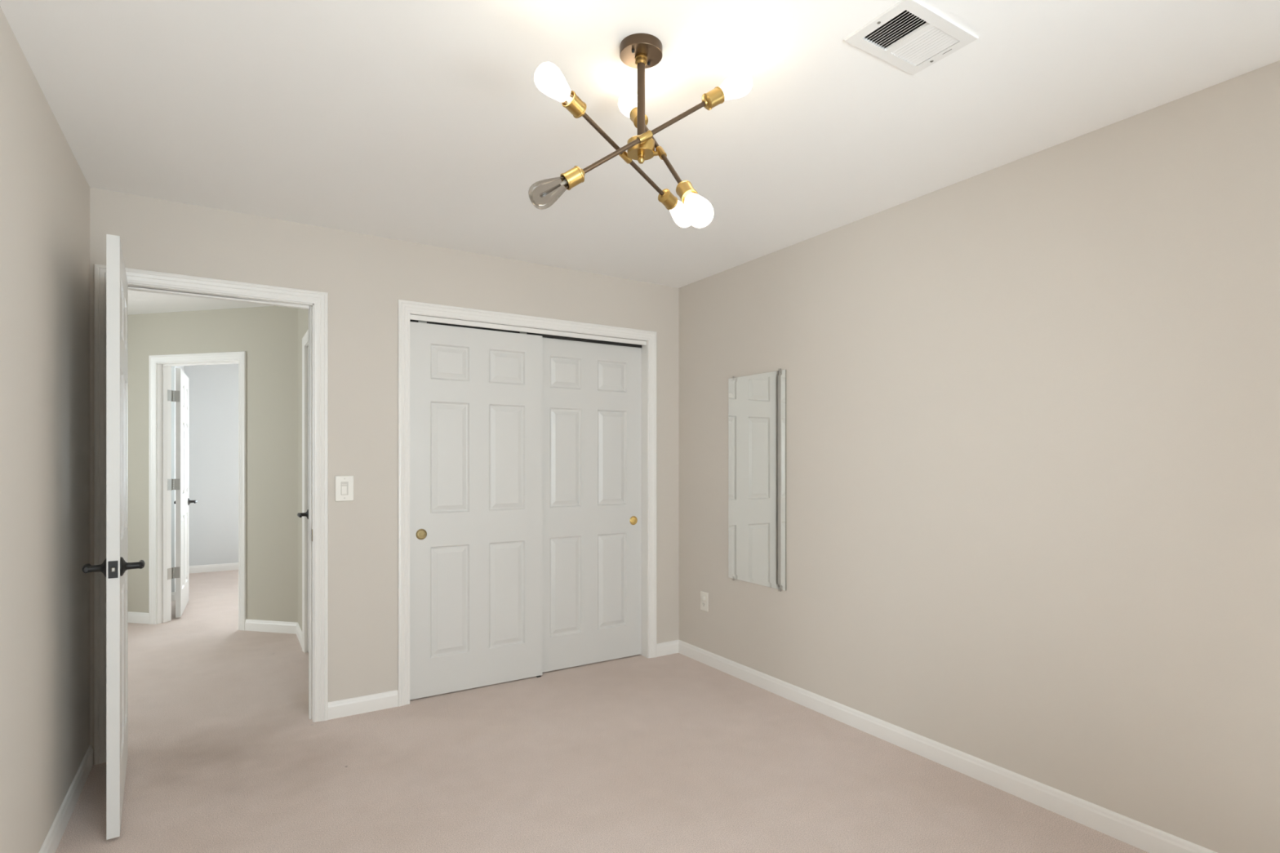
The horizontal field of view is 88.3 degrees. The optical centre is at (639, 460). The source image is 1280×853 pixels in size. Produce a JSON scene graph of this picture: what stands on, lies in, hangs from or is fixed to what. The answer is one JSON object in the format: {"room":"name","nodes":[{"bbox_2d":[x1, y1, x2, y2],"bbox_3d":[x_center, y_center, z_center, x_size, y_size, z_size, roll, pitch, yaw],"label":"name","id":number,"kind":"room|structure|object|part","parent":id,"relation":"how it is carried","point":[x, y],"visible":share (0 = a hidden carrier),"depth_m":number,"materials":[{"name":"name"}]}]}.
{"room":"empty bedroom","nodes":[
{"label":"empty bedroom","id":0,"kind":"room"},
{"bbox_2d":[0,6,89,852],"bbox_3d":[-1.220,0.067,0.923,0.115,2.440,4.332,0,0,-32],"label":"wall","id":1,"kind":"structure","parent":0,"point":[45,191],"depth_m":2.00,"materials":[{"name":"beige paint"}]},
{"bbox_2d":[38,744,93,852],"bbox_3d":[-1.196,1.245,1.006,0.012,0.084,4.218,0,0,-32],"label":"baseboard","id":2,"kind":"structure","parent":1,"relation":"attached to","point":[51,842],"depth_m":2.35,"materials":[{"name":"white paint"}]},
{"bbox_2d":[171,365,184,591],"bbox_3d":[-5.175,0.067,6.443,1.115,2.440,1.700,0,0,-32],"label":"door frame","id":3,"kind":"structure","parent":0,"point":[173,368],"depth_m":6.02,"materials":[{"name":"white paint"}]},
{"bbox_2d":[171,591,174,601],"bbox_3d":[-4.701,1.245,5.729,1.075,0.084,0.012,0,0,-32],"label":"baseboard","id":4,"kind":"structure","parent":3,"relation":"attached to","point":[172,593],"depth_m":6.01,"materials":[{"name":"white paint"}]},
{"bbox_2d":[184,364,238,565],"bbox_3d":[-3.978,0.067,8.272,3.060,2.440,0.115,0,0,-32],"label":"wall","id":5,"kind":"structure","parent":0,"point":[213,389],"depth_m":7.61,"materials":[{"name":"white paint"}]},
{"bbox_2d":[188,562,238,573],"bbox_3d":[-3.902,1.245,8.245,2.960,0.084,0.012,0,0,-32],"label":"baseboard","id":6,"kind":"structure","parent":5,"relation":"attached to","point":[224,566],"depth_m":7.60,"materials":[{"name":"white paint"}]},
{"bbox_2d":[128,306,297,622],"bbox_3d":[-3.377,0.067,5.137,1.750,2.440,0.115,0,0,13],"label":"wall","id":7,"kind":"structure","parent":0,"point":[268,335],"depth_m":4.97,"materials":[{"name":"paint"}]},
{"bbox_2d":[128,611,148,623],"bbox_3d":[-4.047,1.245,5.224,0.404,0.084,0.012,0,0,13],"label":"baseboard","id":8,"kind":"structure","parent":7,"relation":"attached to","point":[133,617],"depth_m":5.20,"materials":[{"name":"white paint"}]},
{"bbox_2d":[167,368,197,617],"bbox_3d":[-3.912,0.266,5.634,0.169,2.018,0.817,0,0,-30],"label":"door","id":9,"kind":"structure","parent":7,"relation":"in","point":[180,484],"depth_m":5.35,"materials":[{"name":"white paint"}]},
{"bbox_3d":[-4.025,0.375,5.929,0.068,0.066,0.135,0,0,-30],"label":"lever handle","id":10,"kind":"part","parent":9,"relation":"part of","materials":[{"name":"black metal"}]},
{"bbox_2d":[148,351,246,631],"bbox_3d":[-3.401,0.233,5.143,0.892,2.108,0.149,0,0,13],"label":"door frame","id":11,"kind":"structure","parent":7,"relation":"attached to","point":[159,366],"depth_m":5.17,"materials":[{"name":"white paint"}]},
{"bbox_3d":[-3.387,0.233,5.207,0.892,2.108,0.017,0,0,13],"label":"room casing","id":12,"kind":"part","parent":11,"relation":"part of","materials":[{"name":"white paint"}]},
{"bbox_2d":[244,618,297,634],"bbox_3d":[-2.759,1.245,4.931,0.454,0.084,0.012,0,0,13],"label":"baseboard","id":13,"kind":"structure","parent":7,"relation":"attached to","point":[283,627],"depth_m":4.93,"materials":[{"name":"white paint"}]},
{"bbox_2d":[297,308,308,631],"bbox_3d":[-2.021,0.067,4.163,0.100,2.440,1.774,0,0,-32],"label":"wall","id":14,"kind":"structure","parent":0,"point":[303,314],"depth_m":4.75,"materials":[{"name":"paint"}]},
{"bbox_2d":[296,622,302,647],"bbox_3d":[-2.407,1.245,4.670,0.012,0.084,0.506,0,0,-32],"label":"baseboard","id":15,"kind":"structure","parent":14,"relation":"attached to","point":[299,633],"depth_m":4.68,"materials":[{"name":"white paint"}]},
{"bbox_2d":[297,346,308,652],"bbox_3d":[-2.033,0.261,4.077,0.102,2.028,0.759,0,0,-32],"label":"door","id":16,"kind":"structure","parent":14,"relation":"in","point":[299,514],"depth_m":4.38,"materials":[{"name":"white paint"}]},
{"bbox_3d":[-2.200,0.359,4.308,0.068,0.066,0.135,0,0,-32],"label":"lever handle","id":17,"kind":"part","parent":16,"relation":"part of","materials":[{"name":"black metal"}]},
{"bbox_2d":[302,328,308,653],"bbox_3d":[-1.992,0.232,4.102,0.117,2.111,0.897,0,0,-32],"label":"door frame","id":18,"kind":"structure","parent":14,"relation":"attached to","point":[305,339],"depth_m":4.41,"materials":[{"name":"white paint"}]},
{"bbox_2d":[89,187,679,749],"bbox_3d":[-1.112,0.067,3.619,3.172,2.440,0.115,0,0,-32],"label":"wall","id":19,"kind":"structure","parent":0,"point":[364,277],"depth_m":3.37,"materials":[{"name":"beige paint"}]},
{"bbox_2d":[81,234,145,839],"bbox_3d":[-1.998,0.258,2.525,0.170,2.032,0.780,0,0,-36],"label":"door","id":20,"kind":"structure","parent":19,"relation":"in","point":[115,567],"depth_m":2.23,"materials":[{"name":"white paint"}]},
{"bbox_3d":[-1.873,0.369,2.268,0.068,0.066,0.135,0,0,-36],"label":"lever handle","id":21,"kind":"part","parent":20,"relation":"part of","materials":[{"name":"black metal"}]},
{"bbox_3d":[-1.775,0.369,2.220,0.026,0.058,0.002,0,0,-36],"label":"latch plate","id":22,"kind":"part","parent":20,"relation":"part of","materials":[{"name":"grey metal"}]},
{"bbox_3d":[-1.791,0.369,2.329,0.068,0.066,0.135,0,0,-36],"label":"lever handle","id":23,"kind":"part","parent":20,"relation":"part of","materials":[{"name":"black metal"}]},
{"bbox_2d":[93,263,328,764],"bbox_3d":[-1.963,0.229,3.083,0.899,2.116,0.149,0,0,-32],"label":"door frame","id":24,"kind":"structure","parent":19,"relation":"attached to","point":[317,302],"depth_m":3.15,"materials":[{"name":"white paint"}]},
{"bbox_2d":[334,475,353,501],"bbox_3d":[-1.484,0.142,3.311,0.087,0.128,0.010,0,0,-32],"label":"light switch","id":25,"kind":"object","parent":19,"relation":"attached to","point":[344,485],"visible":1,"depth_m":3.31,"materials":[{"name":"white plastic"}]},
{"bbox_2d":[328,689,398,719],"bbox_3d":[-1.407,1.245,3.358,0.334,0.084,0.012,0,0,-32],"label":"baseboard","id":26,"kind":"structure","parent":19,"relation":"attached to","point":[379,701],"depth_m":3.35,"materials":[{"name":"white paint"}]},
{"bbox_2d":[409,320,542,699],"bbox_3d":[-0.913,0.264,3.729,0.768,2.032,0.035,0,0,-32],"label":"door","id":27,"kind":"structure","parent":19,"relation":"in","point":[476,394],"depth_m":3.71,"materials":[{"name":"white paint"}]},
{"bbox_3d":[-1.175,0.400,3.545,0.058,0.058,0.003,0,0,-32],"label":"finger pull","id":28,"kind":"part","parent":27,"relation":"part of","materials":[{"name":"gold metal"}]},
{"bbox_2d":[397,299,657,706],"bbox_3d":[-0.610,0.224,3.926,1.621,2.126,0.132,0,0,-32],"label":"door frame","id":29,"kind":"structure","parent":19,"relation":"attached to","point":[408,311],"depth_m":3.82,"materials":[{"name":"white paint"}]},
{"bbox_3d":[-0.620,-0.750,3.943,1.491,0.021,0.006,0,0,-32],"label":"track rail","id":30,"kind":"part","parent":29,"relation":"part of","materials":[{"name":"black"}]},
{"bbox_2d":[542,337,641,672],"bbox_3d":[-0.324,0.264,4.153,0.768,2.032,0.035,0,0,-32],"label":"door","id":31,"kind":"structure","parent":19,"relation":"in","point":[592,392],"depth_m":4.15,"materials":[{"name":"white paint"}]},
{"bbox_3d":[-0.041,0.396,4.312,0.058,0.058,0.003,0,0,-32],"label":"finger pull","id":32,"kind":"part","parent":31,"relation":"part of","materials":[{"name":"gold metal"}]},
{"bbox_2d":[657,640,678,657],"bbox_3d":[0.185,1.245,4.361,0.187,0.084,0.012,0,0,-32],"label":"baseboard","id":33,"kind":"structure","parent":19,"relation":"attached to","point":[670,647],"depth_m":4.36,"materials":[{"name":"white paint"}]},
{"bbox_2d":[55,569,1148,852],"bbox_3d":[-2.293,1.287,3.638,5.800,0.001,10.400,0,0,-32],"label":"floor","id":34,"kind":"structure","parent":0,"point":[677,753],"depth_m":2.71,"materials":[{"name":"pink carpet"}]},
{"bbox_2d":[0,0,1279,315],"bbox_3d":[-2.293,-1.203,3.638,5.800,0.100,10.400,0,0,-32],"label":"ceiling","id":35,"kind":"structure","parent":0,"point":[429,122],"depth_m":2.15,"materials":[{"name":"paint"}]},
{"bbox_2d":[533,33,752,227],"bbox_3d":[0.007,-0.867,1.793,0.641,0.573,0.476,0,0,-32],"label":"ceiling light","id":36,"kind":"object","parent":35,"relation":"attached to","point":[641,51],"visible":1,"depth_m":1.80,"materials":[{"name":"brown metal"}]},
{"bbox_3d":[-0.217,-0.939,1.636,0.068,0.070,0.096,0,0,33],"label":"bulb","id":37,"kind":"part","parent":36,"relation":"part of","materials":[{"name":"white glass"}]},
{"bbox_3d":[-0.190,-0.735,1.729,0.036,0.032,0.026,0,0,-32],"label":"glass stem","id":38,"kind":"part","parent":36,"relation":"part of","materials":[{"name":"white"}]},
{"bbox_3d":[-0.180,-0.918,1.684,0.026,0.026,0.035,0,0,40],"label":"glass stem","id":39,"kind":"part","parent":36,"relation":"part of","materials":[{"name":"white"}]},
{"bbox_2d":[560,165,584,190],"bbox_3d":[-0.177,-0.742,1.735,0.065,0.062,0.045,0,0,-15],"label":"socket","id":40,"kind":"object","parent":36,"relation":"attached to","point":[574,176],"depth_m":1.72,"materials":[{"name":"gold metal"}]},
{"bbox_2d":[561,90,586,118],"bbox_3d":[-0.167,-0.916,1.701,0.045,0.054,0.063,0,0,37],"label":"socket","id":41,"kind":"object","parent":36,"relation":"attached to","point":[571,100],"depth_m":1.69,"materials":[{"name":"gold metal"}]},
{"bbox_3d":[-0.041,-0.862,1.870,0.012,0.110,0.392,0,0,37],"label":"arm","id":42,"kind":"part","parent":36,"relation":"part of","materials":[{"name":"brown metal"}]},
{"bbox_3d":[-0.027,-1.074,2.000,0.068,0.093,0.089,0,0,-32],"label":"bulb","id":43,"kind":"part","parent":36,"relation":"part of","materials":[{"name":"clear glass"}]},
{"bbox_2d":[629,106,648,128],"bbox_3d":[-0.004,-1.013,1.952,0.048,0.064,0.064,0,0,-32],"label":"socket","id":44,"kind":"object","parent":36,"relation":"attached to","point":[633,110],"depth_m":1.94,"materials":[{"name":"gold metal"}]},
{"bbox_3d":[0.003,-0.995,1.839,0.022,0.220,0.022,0,0,-32],"label":"stem","id":45,"kind":"part","parent":36,"relation":"part of","materials":[{"name":"brown metal"}]},
{"bbox_3d":[0.013,-0.875,1.785,0.368,0.252,0.012,0,0,-15],"label":"arm","id":46,"kind":"part","parent":36,"relation":"part of","materials":[{"name":"brown metal"}]},
{"bbox_3d":[0.059,-0.851,1.825,0.012,0.302,0.264,0,0,-26],"label":"arm","id":47,"kind":"part","parent":36,"relation":"part of","materials":[{"name":"brown metal"}]},
{"bbox_2d":[657,188,677,209],"bbox_3d":[0.085,-0.807,2.039,0.045,0.054,0.063,0,0,37],"label":"socket","id":48,"kind":"object","parent":36,"relation":"attached to","point":[665,197],"depth_m":2.02,"materials":[{"name":"gold metal"}]},
{"bbox_3d":[0.134,-0.784,2.104,0.068,0.070,0.096,0,0,33],"label":"bulb","id":49,"kind":"part","parent":36,"relation":"part of","materials":[{"name":"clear glass"}]},
{"bbox_2d":[675,180,697,204],"bbox_3d":[0.121,-0.688,1.699,0.048,0.064,0.064,0,0,-32],"label":"socket","id":50,"kind":"object","parent":36,"relation":"attached to","point":[685,189],"depth_m":1.68,"materials":[{"name":"gold metal"}]},
{"bbox_3d":[0.125,-0.676,1.690,0.026,0.035,0.034,0,0,-32],"label":"glass stem","id":51,"kind":"part","parent":36,"relation":"part of","materials":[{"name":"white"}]},
{"bbox_3d":[0.144,-0.627,1.650,0.068,0.093,0.089,0,0,-32],"label":"bulb","id":52,"kind":"part","parent":36,"relation":"part of","materials":[{"name":"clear glass"}]},
{"bbox_2d":[702,86,724,110],"bbox_3d":[0.203,-1.007,1.835,0.065,0.062,0.045,0,0,-15],"label":"socket","id":53,"kind":"object","parent":36,"relation":"attached to","point":[714,97],"depth_m":1.82,"materials":[{"name":"gold metal"}]},
{"bbox_3d":[0.271,-1.053,1.850,0.095,0.085,0.070,0,0,-32],"label":"bulb","id":54,"kind":"part","parent":36,"relation":"part of","materials":[{"name":"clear glass"}]},
{"bbox_2d":[844,0,978,75],"bbox_3d":[0.740,-1.249,1.800,0.303,0.208,0.203,0,0,-32],"label":"ceiling vent","id":55,"kind":"object","parent":35,"relation":"in","point":[911,36],"visible":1,"depth_m":1.81,"materials":[{"name":"white metal"}]},
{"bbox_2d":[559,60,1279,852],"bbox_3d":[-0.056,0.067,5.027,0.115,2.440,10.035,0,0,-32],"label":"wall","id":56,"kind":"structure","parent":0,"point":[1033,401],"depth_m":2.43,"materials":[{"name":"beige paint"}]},
{"bbox_2d":[700,591,708,611],"bbox_3d":[0.402,0.895,4.173,0.020,0.120,0.077,0,0,-32],"label":"wall outlet","id":57,"kind":"object","parent":56,"relation":"attached to","point":[704,595],"visible":1,"depth_m":4.17,"materials":[{"name":"white plastic"}]},
{"bbox_2d":[728,369,786,591],"bbox_3d":[0.661,0.109,3.771,0.010,1.219,0.478,0,0,-32],"label":"wall mirror","id":58,"kind":"object","parent":56,"relation":"attached to","point":[757,403],"visible":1,"depth_m":3.75,"materials":[{"name":"white mirror"}]},
{"bbox_2d":[678,640,1217,852],"bbox_3d":[1.379,1.245,2.629,0.012,0.084,4.218,0,0,-32],"label":"baseboard","id":59,"kind":"structure","parent":56,"relation":"attached to","point":[1140,835],"depth_m":2.66,"materials":[{"name":"white paint"}]}
]}

